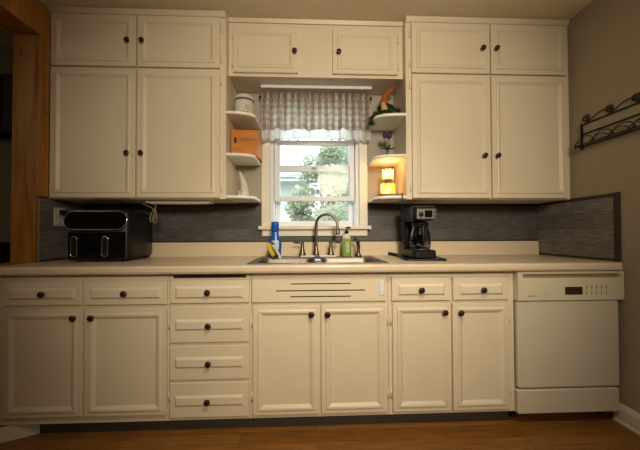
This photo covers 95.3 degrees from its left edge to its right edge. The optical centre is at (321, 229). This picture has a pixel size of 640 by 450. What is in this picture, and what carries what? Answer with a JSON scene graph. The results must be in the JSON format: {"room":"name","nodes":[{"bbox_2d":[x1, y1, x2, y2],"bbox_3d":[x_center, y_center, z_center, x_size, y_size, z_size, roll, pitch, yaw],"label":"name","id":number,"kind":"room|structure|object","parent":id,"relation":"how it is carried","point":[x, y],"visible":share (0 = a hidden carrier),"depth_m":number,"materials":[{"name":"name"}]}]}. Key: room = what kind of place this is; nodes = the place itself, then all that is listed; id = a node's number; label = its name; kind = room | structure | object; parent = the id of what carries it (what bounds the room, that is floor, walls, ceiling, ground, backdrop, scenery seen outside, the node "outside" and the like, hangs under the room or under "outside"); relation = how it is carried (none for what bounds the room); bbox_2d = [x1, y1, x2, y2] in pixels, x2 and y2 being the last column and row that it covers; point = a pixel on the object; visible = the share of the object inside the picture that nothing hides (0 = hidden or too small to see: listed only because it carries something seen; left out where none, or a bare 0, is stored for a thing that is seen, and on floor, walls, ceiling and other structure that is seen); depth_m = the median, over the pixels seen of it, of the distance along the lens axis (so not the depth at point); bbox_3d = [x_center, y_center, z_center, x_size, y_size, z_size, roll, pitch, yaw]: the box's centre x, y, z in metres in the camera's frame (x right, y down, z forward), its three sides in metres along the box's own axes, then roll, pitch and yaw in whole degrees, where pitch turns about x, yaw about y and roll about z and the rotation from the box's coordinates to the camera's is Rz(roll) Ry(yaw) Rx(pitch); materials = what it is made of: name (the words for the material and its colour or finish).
{"room":"kitchen","nodes":[
{"label":"kitchen","id":0,"kind":"room"},
{"bbox_2d":[0,45,12,241],"bbox_3d":[-3.066,-0.141,2.213,2.370,2.530,0.060,0,-1,-2],"label":"wall","id":1,"kind":"structure","parent":0,"point":[6,51],"depth_m":2.21,"materials":[{"name":"grey paint"}]},
{"bbox_2d":[0,73,12,137],"bbox_3d":[-2.600,-0.936,2.143,0.900,0.485,0.138,0,-1,-2],"label":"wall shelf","id":2,"kind":"object","parent":1,"relation":"attached to","point":[6,80],"visible":0.29,"depth_m":2.20,"materials":[{"name":"black wood"}]},
{"bbox_2d":[0,0,62,426],"bbox_3d":[-1.723,-0.180,-0.015,0.138,2.530,4.300,0,-1,-2],"label":"wall","id":3,"kind":"structure","parent":0,"point":[41,1],"depth_m":1.84,"materials":[{"name":"beige paint"}]},
{"bbox_2d":[0,0,49,265],"bbox_3d":[-1.767,-0.594,1.111,0.171,1.606,1.441,0,-1,-2],"label":"trim","id":4,"kind":"structure","parent":3,"relation":"attached to","point":[22,18],"depth_m":1.76,"materials":[{"name":"brown wood"}]},
{"bbox_2d":[38,198,83,261],"bbox_3d":[-1.727,0.004,1.957,0.007,0.392,0.352,0,-1,-2],"label":"backsplash","id":5,"kind":"structure","parent":3,"relation":"attached to","point":[53,240],"depth_m":1.87,"materials":[{"name":"grey tile"}]},
{"bbox_2d":[54,207,64,225],"bbox_3d":[-1.719,-0.082,1.920,0.010,0.121,0.086,0,-1,-2],"label":"outlet","id":6,"kind":"object","parent":5,"relation":"attached to","point":[58,219],"visible":0.74,"depth_m":1.90,"materials":[{"name":"white plastic"}]},
{"bbox_2d":[167,92,400,242],"bbox_3d":[-0.026,-0.150,2.283,3.710,2.530,0.160,0,-1,-2],"label":"wall","id":7,"kind":"structure","parent":0,"point":[237,92],"depth_m":2.21,"materials":[{"name":"paint"}]},
{"bbox_2d":[48,6,236,203],"bbox_3d":[-1.179,-0.804,1.998,1.109,1.221,0.332,0,-1,-2],"label":"upper cabinet","id":8,"kind":"object","parent":7,"relation":"attached to","point":[140,99],"visible":1,"depth_m":1.86,"materials":[{"name":"beige paint"}]},
{"bbox_2d":[142,201,156,222],"bbox_3d":[-1.145,-0.115,1.950,0.100,0.151,0.021,0,-1,-2],"label":"cable","id":9,"kind":"object","parent":8,"relation":"hanging from","point":[142,201],"visible":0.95,"depth_m":1.95,"materials":[{"name":"white plastic"}]},
{"bbox_2d":[146,200,212,204],"bbox_3d":[-0.950,-0.182,1.967,0.420,0.024,0.070,0,-1,-2],"label":"light","id":10,"kind":"object","parent":8,"relation":"attached to","point":[157,202],"visible":1,"depth_m":1.94,"materials":[{"name":"white paint"}]},
{"bbox_2d":[150,203,209,204],"bbox_3d":[-0.950,-0.172,1.967,0.380,0.004,0.050,0,-1,-2],"label":"diffuser","id":11,"kind":"object","parent":10,"relation":"attached to","point":[150,203],"depth_m":1.95,"materials":[{"name":"white plastic"}]},
{"bbox_2d":[226,93,261,202],"bbox_3d":[-0.533,-0.613,2.042,0.182,0.831,0.293,0,-1,-2],"label":"corner shelf unit","id":12,"kind":"object","parent":7,"relation":"attached to","point":[250,167],"visible":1,"depth_m":2.15,"materials":[{"name":"paint"}]},
{"bbox_2d":[238,171,248,195],"bbox_3d":[-0.535,-0.311,2.010,0.060,0.181,0.072,-1,-1,38],"label":"gnome figurine","id":13,"kind":"object","parent":12,"relation":"on","point":[244,189],"visible":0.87,"depth_m":2.00,"materials":[{"name":"white ceramic"}]},
{"bbox_2d":[234,93,253,113],"bbox_3d":[-0.538,-0.853,2.043,0.136,0.160,0.136,0,-1,-2],"label":"canister","id":14,"kind":"object","parent":12,"relation":"on","point":[243,102],"visible":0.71,"depth_m":1.99,"materials":[{"name":"white ceramic"}]},
{"bbox_2d":[231,130,261,161],"bbox_3d":[-0.524,-0.589,2.069,0.184,0.183,0.161,0,-1,-2],"label":"wooden crate","id":15,"kind":"object","parent":12,"relation":"on","point":[242,141],"visible":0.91,"depth_m":1.99,"materials":[{"name":"orange wood"}]},
{"bbox_2d":[84,203,537,242],"bbox_3d":[-0.028,-0.050,2.196,3.406,0.287,0.010,0,-1,-2],"label":"backsplash","id":16,"kind":"structure","parent":7,"relation":"attached to","point":[212,222],"depth_m":2.21,"materials":[{"name":"grey tile"}]},
{"bbox_2d":[258,84,371,235],"bbox_3d":[-0.048,-0.489,2.220,0.837,1.078,0.293,0,-1,-2],"label":"window","id":17,"kind":"structure","parent":7,"relation":"in","point":[272,168],"depth_m":2.21,"materials":[{"name":"white paint"}]},
{"bbox_2d":[259,91,371,142],"bbox_3d":[-0.039,-0.828,2.142,0.842,0.370,0.066,0,-1,-2],"label":"valance","id":18,"kind":"object","parent":17,"relation":"hanging from","point":[288,115],"visible":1,"depth_m":2.14,"materials":[{"name":"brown fabric"}]},
{"bbox_2d":[228,17,402,94],"bbox_3d":[-0.035,-1.224,2.078,1.183,0.386,0.276,0,-1,-2],"label":"upper cabinet","id":19,"kind":"object","parent":7,"relation":"attached to","point":[272,51],"visible":1,"depth_m":1.98,"materials":[{"name":"beige paint"}]},
{"bbox_2d":[367,95,406,202],"bbox_3d":[0.457,-0.615,2.081,0.204,0.831,0.293,0,-1,-2],"label":"corner shelf unit","id":20,"kind":"object","parent":7,"relation":"attached to","point":[377,160],"visible":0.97,"depth_m":2.21,"materials":[{"name":"paint"}]},
{"bbox_2d":[367,107,401,125],"bbox_3d":[0.432,-0.778,2.005,0.242,0.102,0.110,0,-1,8],"label":"leaf garland","id":21,"kind":"object","parent":20,"relation":"on","point":[392,109],"visible":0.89,"depth_m":2.01},
{"bbox_2d":[377,86,396,114],"bbox_3d":[0.456,-0.900,2.080,0.145,0.250,0.116,0,-1,-37],"label":"doll","id":22,"kind":"object","parent":20,"relation":"on","point":[384,104],"visible":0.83,"depth_m":2.06,"materials":[{"name":"fabric"}]},
{"bbox_2d":[375,168,401,196],"bbox_3d":[0.465,-0.322,2.038,0.158,0.196,0.152,0,-1,-2],"label":"lamp","id":23,"kind":"object","parent":20,"relation":"on","point":[387,188],"visible":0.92,"depth_m":2.00,"materials":[{"name":"beige"}]},
{"bbox_2d":[381,183,394,193],"bbox_3d":[0.466,-0.278,2.039,0.102,0.080,0.102,0,-1,-2],"label":"lamp","id":24,"kind":"object","parent":23,"relation":"on","point":[386,188],"depth_m":1.99,"materials":[{"name":"yellow glass"}]},
{"bbox_2d":[380,131,396,153],"bbox_3d":[0.472,-0.599,2.059,0.118,0.196,0.088,0,-1,9],"label":"bud vase","id":25,"kind":"object","parent":20,"relation":"on","point":[388,135],"visible":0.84,"depth_m":2.06,"materials":[{"name":"clear glass"}]},
{"bbox_2d":[399,193,402,238],"bbox_3d":[0.570,-0.077,2.063,0.041,0.324,0.330,-1,-1,19],"label":"lamp cord","id":26,"kind":"object","parent":20,"relation":"hanging from","point":[401,193],"visible":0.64,"depth_m":1.97,"materials":[{"name":"black plastic"}]},
{"bbox_2d":[393,16,569,203],"bbox_3d":[1.123,-0.810,2.089,1.126,1.221,0.332,0,-1,-2],"label":"upper cabinet","id":27,"kind":"object","parent":7,"relation":"attached to","point":[484,101],"visible":1,"depth_m":1.96,"materials":[{"name":"beige paint"}]},
{"bbox_2d":[0,0,592,44],"bbox_3d":[-1.158,-1.521,0.048,6.140,0.150,4.580,0,-1,-2],"label":"ceiling","id":28,"kind":"structure","parent":0,"point":[360,10],"depth_m":1.87,"materials":[{"name":"paint"}]},
{"bbox_2d":[0,411,639,449],"bbox_3d":[0.065,1.130,0.054,3.710,0.100,4.580,0,-1,-2],"label":"floor","id":29,"kind":"structure","parent":0,"point":[571,430],"depth_m":1.55,"materials":[{"name":"brown wood"}]},
{"bbox_2d":[0,274,173,432],"bbox_3d":[-1.271,0.678,1.820,0.900,0.868,0.633,0,-1,-2],"label":"base cabinet","id":30,"kind":"object","parent":29,"relation":"on","point":[79,353],"visible":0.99,"depth_m":1.54,"materials":[{"name":"beige paint"}]},
{"bbox_2d":[0,424,39,442],"bbox_3d":[-1.619,1.071,1.548,0.203,0.076,0.014,0,-1,-30],"label":"baseboard","id":31,"kind":"structure","parent":30,"relation":"attached to","point":[10,432],"depth_m":1.54,"materials":[{"name":"white paint"}]},
{"bbox_2d":[0,241,622,275],"bbox_3d":[-0.014,0.164,1.875,3.422,0.150,0.644,0,-1,-2],"label":"countertop","id":32,"kind":"structure","parent":30,"relation":"on","point":[461,256],"depth_m":1.71,"materials":[{"name":"beige laminate"}]},
{"bbox_2d":[63,210,151,261],"bbox_3d":[-1.370,0.039,1.921,0.378,0.322,0.351,0,-1,-2],"label":"air fryer","id":33,"kind":"object","parent":32,"relation":"on","point":[124,235],"visible":0.98,"depth_m":1.76,"materials":[{"name":"black plastic"}]},
{"bbox_2d":[59,210,66,214],"bbox_3d":[-1.605,-0.003,2.007,0.296,0.245,0.046,1,-1,-45],"label":"power cord","id":34,"kind":"object","parent":33,"relation":"attached to","point":[61,212],"visible":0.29,"depth_m":1.91,"materials":[{"name":"black plastic"}]},
{"bbox_2d":[293,213,339,256],"bbox_3d":[-0.032,0.037,2.053,0.326,0.309,0.078,0,-1,-2],"label":"faucet","id":35,"kind":"object","parent":32,"relation":"on","point":[302,253],"visible":0.99,"depth_m":2.05,"materials":[{"name":"silver metal"}]},
{"bbox_2d":[247,256,388,263],"bbox_3d":[-0.025,0.269,1.856,0.787,0.165,0.504,0,-1,-2],"label":"sink","id":36,"kind":"object","parent":32,"relation":"in","point":[263,259],"visible":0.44,"depth_m":1.98,"materials":[{"name":"metal"}]},
{"bbox_2d":[266,242,281,258],"bbox_3d":[-0.308,0.139,1.892,0.085,0.111,0.174,0,-1,-14],"label":"dish brush","id":37,"kind":"object","parent":36,"relation":"on","point":[272,248],"visible":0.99,"depth_m":1.94,"materials":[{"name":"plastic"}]},
{"bbox_2d":[269,222,281,256],"bbox_3d":[-0.325,0.069,2.057,0.092,0.248,0.058,0,-1,-2],"label":"dish soap bottle","id":38,"kind":"object","parent":36,"relation":"on","point":[275,237],"visible":0.77,"depth_m":2.04,"materials":[{"name":"blue plastic"}]},
{"bbox_2d":[267,259,289,262],"bbox_3d":[-0.211,0.199,1.734,0.325,0.044,0.102,0,-1,-2],"label":"strainer","id":39,"kind":"object","parent":36,"relation":"in","point":[274,260],"visible":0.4,"depth_m":1.70,"materials":[{"name":"grey plastic"}]},
{"bbox_2d":[342,227,350,256],"bbox_3d":[0.180,0.086,2.071,0.065,0.212,0.054,0,-1,-2],"label":"soap bottle","id":40,"kind":"object","parent":36,"relation":"on","point":[346,239],"visible":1,"depth_m":2.05,"materials":[{"name":"green plastic"}]},
{"bbox_2d":[353,237,360,256],"bbox_3d":[0.253,0.121,2.071,0.064,0.141,0.041,0,-1,-22],"label":"sprayer","id":41,"kind":"object","parent":36,"relation":"on","point":[357,241],"visible":1,"depth_m":2.06,"materials":[{"name":"silver metal"}]},
{"bbox_2d":[388,252,446,260],"bbox_3d":[0.619,0.175,1.927,0.321,0.035,0.320,0,-1,7],"label":"tray","id":42,"kind":"object","parent":32,"relation":"on","point":[400,256],"visible":0.77,"depth_m":1.84,"materials":[{"name":"black plastic"}]},
{"bbox_2d":[400,206,436,257],"bbox_3d":[0.641,0.016,1.944,0.156,0.330,0.309,0,-1,-2],"label":"coffee maker","id":43,"kind":"object","parent":42,"relation":"on","point":[409,215],"visible":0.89,"depth_m":1.83,"materials":[{"name":"black plastic"}]},
{"bbox_2d":[409,221,430,248],"bbox_3d":[0.648,0.036,1.890,0.134,0.178,0.158,0,-1,-28],"label":"carafe","id":44,"kind":"object","parent":43,"relation":"on","point":[420,238],"visible":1,"depth_m":1.85,"materials":[{"name":"clear glass"}]},
{"bbox_2d":[169,274,252,428],"bbox_3d":[-0.610,0.676,1.846,0.433,0.868,0.633,0,-1,-2],"label":"drawer unit","id":45,"kind":"object","parent":29,"relation":"on","point":[210,314],"visible":0.93,"depth_m":1.56,"materials":[{"name":"beige paint"}]},
{"bbox_2d":[251,272,388,426],"bbox_3d":[-0.015,0.674,1.871,0.760,0.868,0.630,0,-1,-2],"label":"base cabinet","id":46,"kind":"object","parent":29,"relation":"on","point":[319,341],"visible":0.98,"depth_m":1.59,"materials":[{"name":"beige paint"}]},
{"bbox_2d":[386,271,514,422],"bbox_3d":[0.720,0.672,1.898,0.714,0.868,0.633,0,-1,-2],"label":"base cabinet","id":47,"kind":"object","parent":29,"relation":"on","point":[451,334],"visible":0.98,"depth_m":1.62,"materials":[{"name":"beige paint"}]},
{"bbox_2d":[509,270,623,417],"bbox_3d":[1.386,0.672,1.919,0.614,0.866,0.593,0,-1,-2],"label":"dishwasher","id":48,"kind":"object","parent":29,"relation":"on","point":[566,334],"visible":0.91,"depth_m":1.63,"materials":[{"name":"metal"}]},
{"bbox_2d":[513,300,516,386],"bbox_3d":[1.385,0.637,1.942,0.594,0.775,0.548,0,-1,-2],"label":"tub","id":49,"kind":"object","parent":48,"relation":"in","point":[514,301],"depth_m":1.65,"materials":[{"name":"metal"}]},
{"bbox_2d":[539,0,639,416],"bbox_3d":[1.841,-0.190,0.125,0.148,2.530,4.300,0,-1,-2],"label":"wall","id":50,"kind":"structure","parent":0,"point":[604,36],"depth_m":1.69,"materials":[{"name":"beige paint"}]},
{"bbox_2d":[537,192,621,261],"bbox_3d":[1.690,-0.011,1.964,0.008,0.398,0.606,0,-1,-2],"label":"backsplash","id":51,"kind":"structure","parent":50,"relation":"attached to","point":[589,227],"depth_m":1.90,"materials":[{"name":"grey tile"}]},
{"bbox_2d":[574,93,639,149],"bbox_3d":[1.679,-0.629,1.553,0.057,0.217,0.693,0,-1,-2],"label":"wall rack","id":52,"kind":"object","parent":50,"relation":"attached to","point":[633,125],"visible":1,"depth_m":1.70,"materials":[{"name":"metal"}]},
{"bbox_2d":[613,402,639,435],"bbox_3d":[1.771,1.017,-0.177,0.022,0.108,3.740,0,-1,-2],"label":"baseboard","id":53,"kind":"structure","parent":50,"relation":"attached to","point":[627,417],"depth_m":1.61,"materials":[{"name":"white paint"}]},
{"bbox_3d":[-3.003,1.139,-0.066,2.430,0.100,4.580,0,-1,-2],"label":"floor","id":54,"kind":"structure","parent":0,"visible":0},
{"bbox_2d":[0,242,10,262],"bbox_3d":[-2.630,0.604,1.987,1.060,1.030,0.397,0,-1,-2],"label":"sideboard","id":55,"kind":"object","parent":54,"relation":"on","point":[4,246],"visible":0.02,"depth_m":1.95,"materials":[{"name":"black wood"}]},
{"label":"outside","id":56,"kind":"structure","parent":0,"visible":0},
{"bbox_3d":[-0.928,2.217,24.750,60.000,0.300,44.800,0,-1,-2],"label":"ground","id":57,"kind":"structure","parent":56,"visible":0},
{"bbox_2d":[281,153,308,220],"bbox_3d":[-4.774,-0.845,13.537,8.450,5.500,8.600,0,-1,-2],"label":"neighbouring house","id":58,"kind":"structure","parent":57,"relation":"on","point":[288,179],"depth_m":10.18,"materials":[{"name":"white"}]},
{"bbox_2d":[284,139,347,220],"bbox_3d":[0.124,-0.222,7.289,1.893,4.031,1.673,-1,-1,34],"label":"tree","id":59,"kind":"object","parent":57,"relation":"on","point":[328,155],"visible":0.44,"depth_m":7.07,"materials":[{"name":"green plant"}]},
{"bbox_2d":[315,201,347,220],"bbox_3d":[0.181,0.623,5.544,1.188,2.290,1.257,-1,-1,33],"label":"tree","id":60,"kind":"object","parent":57,"relation":"on","point":[336,206],"visible":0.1,"depth_m":5.37,"materials":[{"name":"green plant"}]},
{"bbox_2d":[326,139,347,219],"bbox_3d":[1.542,-1.029,10.939,2.424,5.748,2.897,-1,-1,34],"label":"tree","id":61,"kind":"object","parent":57,"relation":"on","point":[346,147],"visible":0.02,"depth_m":10.58,"materials":[{"name":"green plant"}]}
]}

